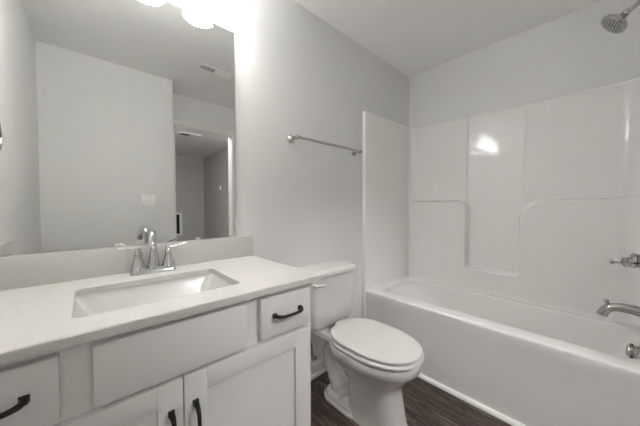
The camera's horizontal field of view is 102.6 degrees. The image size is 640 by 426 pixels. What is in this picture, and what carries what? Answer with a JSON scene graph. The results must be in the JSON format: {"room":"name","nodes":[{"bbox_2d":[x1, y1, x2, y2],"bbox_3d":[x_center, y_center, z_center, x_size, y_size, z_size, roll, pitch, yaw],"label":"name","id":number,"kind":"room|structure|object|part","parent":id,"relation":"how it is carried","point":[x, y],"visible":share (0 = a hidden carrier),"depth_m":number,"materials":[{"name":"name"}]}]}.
{"room":"bathroom","nodes":[
{"label":"bathroom","id":0,"kind":"room"},
{"bbox_2d":[5,0,408,364],"bbox_3d":[-0.143,-0.103,1.723,2.912,2.440,0.120,-1,2,-42],"label":"wall","id":1,"kind":"structure","parent":0,"point":[300,202],"depth_m":1.65,"materials":[{"name":"paint"}]},
{"bbox_2d":[0,0,236,255],"bbox_3d":[-0.767,-0.403,1.057,0.879,1.070,0.011,-1,2,-42],"label":"wall mirror","id":2,"kind":"object","parent":1,"relation":"attached to","point":[118,117],"visible":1,"depth_m":1.01,"materials":[{"name":"clear glass"}]},
{"bbox_2d":[0,235,252,290],"bbox_3d":[-0.733,0.188,1.097,0.966,0.109,0.021,-1,2,-42],"label":"backsplash","id":3,"kind":"structure","parent":1,"relation":"attached to","point":[24,270],"depth_m":0.98,"materials":[{"name":"white stone"}]},
{"bbox_2d":[311,342,316,360],"bbox_3d":[-0.066,0.841,1.665,0.094,0.256,0.105,-1,2,-42],"label":"supply valve","id":4,"kind":"object","parent":1,"relation":"attached to","point":[313,357],"visible":0.4,"depth_m":1.67,"materials":[{"name":"silver metal"}]},
{"bbox_2d":[311,358,326,379],"bbox_3d":[-0.018,1.075,1.766,1.000,0.082,0.029,-1,2,-42],"label":"baseboard","id":5,"kind":"structure","parent":1,"relation":"attached to","point":[318,368],"depth_m":1.77,"materials":[{"name":"paint"}]},
{"bbox_2d":[287,135,361,155],"bbox_3d":[0.067,-0.465,1.770,0.660,0.054,0.078,-1,2,-42],"label":"towel bar","id":6,"kind":"object","parent":1,"relation":"attached to","point":[290,138],"visible":1,"depth_m":1.67,"materials":[{"name":"silver metal"}]},
{"bbox_3d":[-0.157,-0.459,1.567,0.054,0.054,0.078,-1,2,-42],"label":"post","id":7,"kind":"part","parent":6,"relation":"part of","materials":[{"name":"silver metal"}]},
{"bbox_3d":[0.291,-0.470,1.974,0.054,0.054,0.078,-1,2,-42],"label":"post","id":8,"kind":"part","parent":6,"relation":"part of","materials":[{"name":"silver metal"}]},
{"bbox_2d":[311,371,511,425],"bbox_3d":[1.873,1.204,-0.465,3.900,0.060,6.120,-1,2,-42],"label":"floor","id":9,"kind":"structure","parent":0,"point":[425,404],"depth_m":1.47,"materials":[{"name":"brown plastic"}]},
{"bbox_2d":[0,283,310,425],"bbox_3d":[-0.542,0.705,0.895,0.934,0.870,0.592,-1,2,-42],"label":"vanity cabinet","id":10,"kind":"object","parent":9,"relation":"on","point":[247,362],"visible":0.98,"depth_m":0.70,"materials":[{"name":"paint"}]},
{"bbox_3d":[-0.608,0.367,0.452,0.126,0.016,0.039,-1,2,-42],"label":"handle","id":11,"kind":"part","parent":10,"relation":"part of","materials":[{"name":"black metal"}]},
{"bbox_3d":[-0.631,0.370,0.471,0.215,0.138,0.020,-1,2,-42],"label":"drawer","id":12,"kind":"part","parent":10,"relation":"part of","materials":[{"name":"paint"}]},
{"bbox_3d":[-0.544,0.741,0.559,0.449,0.579,0.020,-1,2,-42],"label":"door","id":13,"kind":"part","parent":10,"relation":"part of","materials":[{"name":"paint"}]},
{"bbox_3d":[-0.546,0.741,0.562,0.333,0.463,0.008,-1,2,-42],"label":"panel","id":14,"kind":"part","parent":10,"relation":"part of","materials":[{"name":"paint"}]},
{"bbox_2d":[0,235,319,364],"bbox_3d":[-0.547,0.204,0.895,0.968,0.131,0.571,-1,2,-42],"label":"countertop","id":15,"kind":"structure","parent":10,"relation":"on","point":[39,292],"depth_m":0.85,"materials":[{"name":"white stone"}]},
{"bbox_2d":[117,230,185,275],"bbox_3d":[-0.664,0.154,1.033,0.240,0.178,0.127,-1,2,-42],"label":"sink faucet","id":16,"kind":"object","parent":15,"relation":"on","point":[138,267],"visible":1,"depth_m":1.04,"materials":[{"name":"silver metal"}]},
{"bbox_3d":[-0.741,0.142,0.994,0.012,0.020,0.076,1,2,34],"label":"lever","id":17,"kind":"part","parent":16,"relation":"part of","materials":[{"name":"silver metal"}]},
{"bbox_3d":[-0.725,0.182,1.022,0.052,0.087,0.052,-1,2,-42],"label":"handle","id":18,"kind":"part","parent":16,"relation":"part of","materials":[{"name":"silver metal"}]},
{"bbox_3d":[-0.686,0.231,1.059,0.160,0.023,0.056,-1,2,-42],"label":"plate","id":19,"kind":"part","parent":16,"relation":"part of","materials":[{"name":"silver metal"}]},
{"bbox_3d":[-0.665,0.145,1.024,0.043,0.159,0.119,-1,2,-33],"label":"spout","id":20,"kind":"part","parent":16,"relation":"part of","materials":[{"name":"silver metal"}]},
{"bbox_3d":[-0.647,0.180,1.093,0.052,0.087,0.052,-1,2,-42],"label":"handle","id":21,"kind":"part","parent":16,"relation":"part of","materials":[{"name":"silver metal"}]},
{"bbox_2d":[73,273,232,317],"bbox_3d":[-0.536,0.333,0.872,0.475,0.126,0.343,-1,2,-42],"label":"sink basin","id":22,"kind":"object","parent":15,"relation":"in","point":[110,300],"visible":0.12,"depth_m":0.95,"materials":[{"name":"white ceramic"}]},
{"bbox_3d":[-0.376,0.366,0.703,0.368,0.142,0.020,-1,2,-42],"label":"false drawer","id":23,"kind":"part","parent":10,"relation":"part of","materials":[{"name":"paint"}]},
{"bbox_3d":[-0.380,0.586,0.665,0.016,0.126,0.039,-1,2,-42],"label":"handle","id":24,"kind":"part","parent":10,"relation":"part of","materials":[{"name":"black metal"}]},
{"bbox_3d":[-0.336,0.585,0.706,0.016,0.126,0.039,-1,2,-42],"label":"handle","id":25,"kind":"part","parent":10,"relation":"part of","materials":[{"name":"black metal"}]},
{"bbox_3d":[-0.214,0.733,0.860,0.438,0.579,0.020,-1,2,-42],"label":"door","id":26,"kind":"part","parent":10,"relation":"part of","materials":[{"name":"paint"}]},
{"bbox_3d":[-0.216,0.733,0.863,0.322,0.463,0.008,-1,2,-42],"label":"panel","id":27,"kind":"part","parent":10,"relation":"part of","materials":[{"name":"paint"}]},
{"bbox_3d":[-0.127,0.358,0.930,0.202,0.138,0.020,-1,2,-42],"label":"drawer","id":28,"kind":"part","parent":10,"relation":"part of","materials":[{"name":"paint"}]},
{"bbox_3d":[-0.104,0.355,0.911,0.126,0.016,0.039,-1,2,-42],"label":"handle","id":29,"kind":"part","parent":10,"relation":"part of","materials":[{"name":"black metal"}]},
{"bbox_3d":[-0.218,0.695,1.230,0.004,0.870,0.532,-1,2,-42],"label":"panel","id":30,"kind":"part","parent":10,"relation":"part of","materials":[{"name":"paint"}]},
{"bbox_2d":[295,260,423,425],"bbox_3d":[0.209,0.738,1.470,0.436,0.790,0.740,-1,2,-42],"label":"toilet","id":31,"kind":"object","parent":9,"relation":"on","point":[378,359],"visible":0.94,"depth_m":1.38,"materials":[{"name":"white ceramic"}]},
{"bbox_3d":[-0.003,0.416,1.472,0.085,0.029,0.034,-1,2,-42],"label":"flush lever","id":32,"kind":"part","parent":31,"relation":"part of","materials":[{"name":"silver metal"}]},
{"bbox_3d":[0.035,0.361,1.650,0.436,0.046,0.226,-1,2,-42],"label":"tank lid","id":33,"kind":"part","parent":31,"relation":"part of","materials":[{"name":"white ceramic"}]},
{"bbox_3d":[0.032,0.551,1.659,0.412,0.335,0.206,-1,2,-42],"label":"tank","id":34,"kind":"part","parent":31,"relation":"part of","materials":[{"name":"white ceramic"}]},
{"bbox_3d":[0.301,0.925,1.406,0.374,0.400,0.486,-1,2,-42],"label":"bowl","id":35,"kind":"part","parent":31,"relation":"part of","materials":[{"name":"white ceramic"}]},
{"bbox_3d":[0.295,0.683,1.406,0.364,0.018,0.519,-1,2,-42],"label":"seat lid","id":36,"kind":"part","parent":31,"relation":"part of","materials":[{"name":"white plastic"}]},
{"bbox_3d":[0.305,0.709,1.396,0.376,0.017,0.501,-1,2,-42],"label":"seat","id":37,"kind":"part","parent":31,"relation":"part of","materials":[{"name":"white plastic"}]},
{"bbox_2d":[362,77,639,425],"bbox_3d":[1.127,0.153,1.774,0.732,1.925,1.522,-1,2,-42],"label":"bathtub surround","id":38,"kind":"object","parent":9,"relation":"on","point":[490,239],"visible":0.98,"depth_m":1.73,"materials":[{"name":"white plastic"}]},
{"bbox_3d":[0.599,-0.097,2.293,0.659,1.454,0.034,-1,2,-42],"label":"panel","id":39,"kind":"part","parent":38,"relation":"part of","materials":[{"name":"white plastic"}]},
{"bbox_2d":[417,373,525,425],"bbox_3d":[0.869,1.111,1.536,0.022,0.022,1.504,-1,2,-42],"label":"trim","id":40,"kind":"structure","parent":38,"relation":"attached to","point":[486,409],"depth_m":1.50,"materials":[{"name":"paint"}]},
{"bbox_2d":[366,275,639,425],"bbox_3d":[1.117,0.873,1.784,0.704,0.483,1.455,-1,2,-42],"label":"tub","id":41,"kind":"object","parent":38,"relation":"in","point":[532,363],"depth_m":1.47,"materials":[{"name":"white plastic"}]},
{"bbox_3d":[1.345,-0.088,1.966,0.143,1.453,1.507,-1,2,-42],"label":"panel","id":42,"kind":"part","parent":38,"relation":"part of","materials":[{"name":"white plastic"}]},
{"bbox_2d":[597,299,639,316],"bbox_3d":[1.551,0.499,1.311,0.072,0.097,0.186,-1,2,-42],"label":"tub spout","id":43,"kind":"object","parent":38,"relation":"attached to","point":[606,309],"visible":1,"depth_m":1.31,"materials":[{"name":"silver metal"}]},
{"bbox_2d":[609,253,639,267],"bbox_3d":[1.564,0.237,1.289,0.166,0.166,0.147,-1,2,-42],"label":"shower valve","id":44,"kind":"object","parent":38,"relation":"attached to","point":[633,261],"visible":1,"depth_m":1.28,"materials":[{"name":"silver metal"}]},
{"bbox_3d":[1.542,0.248,1.314,0.054,0.055,0.081,-1,2,-42],"label":"lever","id":45,"kind":"part","parent":44,"relation":"part of","materials":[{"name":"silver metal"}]},
{"bbox_2d":[625,343,639,358],"bbox_3d":[1.576,0.699,1.289,0.074,0.076,0.053,-1,2,-42],"label":"overflow plate","id":46,"kind":"object","parent":38,"relation":"attached to","point":[631,351],"visible":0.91,"depth_m":1.27,"materials":[{"name":"silver metal"}]},
{"bbox_2d":[294,0,601,76],"bbox_3d":[1.872,-1.295,-0.531,3.900,0.060,6.120,-1,2,-42],"label":"ceiling","id":47,"kind":"structure","parent":0,"point":[414,37],"depth_m":1.78,"materials":[{"name":"paint"}]},
{"bbox_2d":[409,0,639,127],"bbox_3d":[1.443,-0.113,2.055,0.120,2.440,1.525,-1,2,-42],"label":"wall","id":48,"kind":"structure","parent":0,"point":[572,52],"depth_m":1.83,"materials":[{"name":"paint"}]},
{"bbox_3d":[1.833,-0.087,1.068,0.872,2.440,0.460,-1,2,-42],"label":"wall","id":49,"kind":"structure","parent":0,"visible":0},
{"bbox_2d":[601,0,639,33],"bbox_3d":[1.551,-1.002,1.257,0.120,0.170,0.235,-1,2,-42],"label":"shower fixture","id":50,"kind":"object","parent":49,"relation":"attached to","point":[613,23],"visible":1,"depth_m":1.28,"materials":[{"name":"silver metal"}]},
{"bbox_3d":[1.584,-1.031,1.233,0.020,0.073,0.148,-1,2,-42],"label":"arm","id":51,"kind":"part","parent":50,"relation":"part of","materials":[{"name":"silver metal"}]}
]}

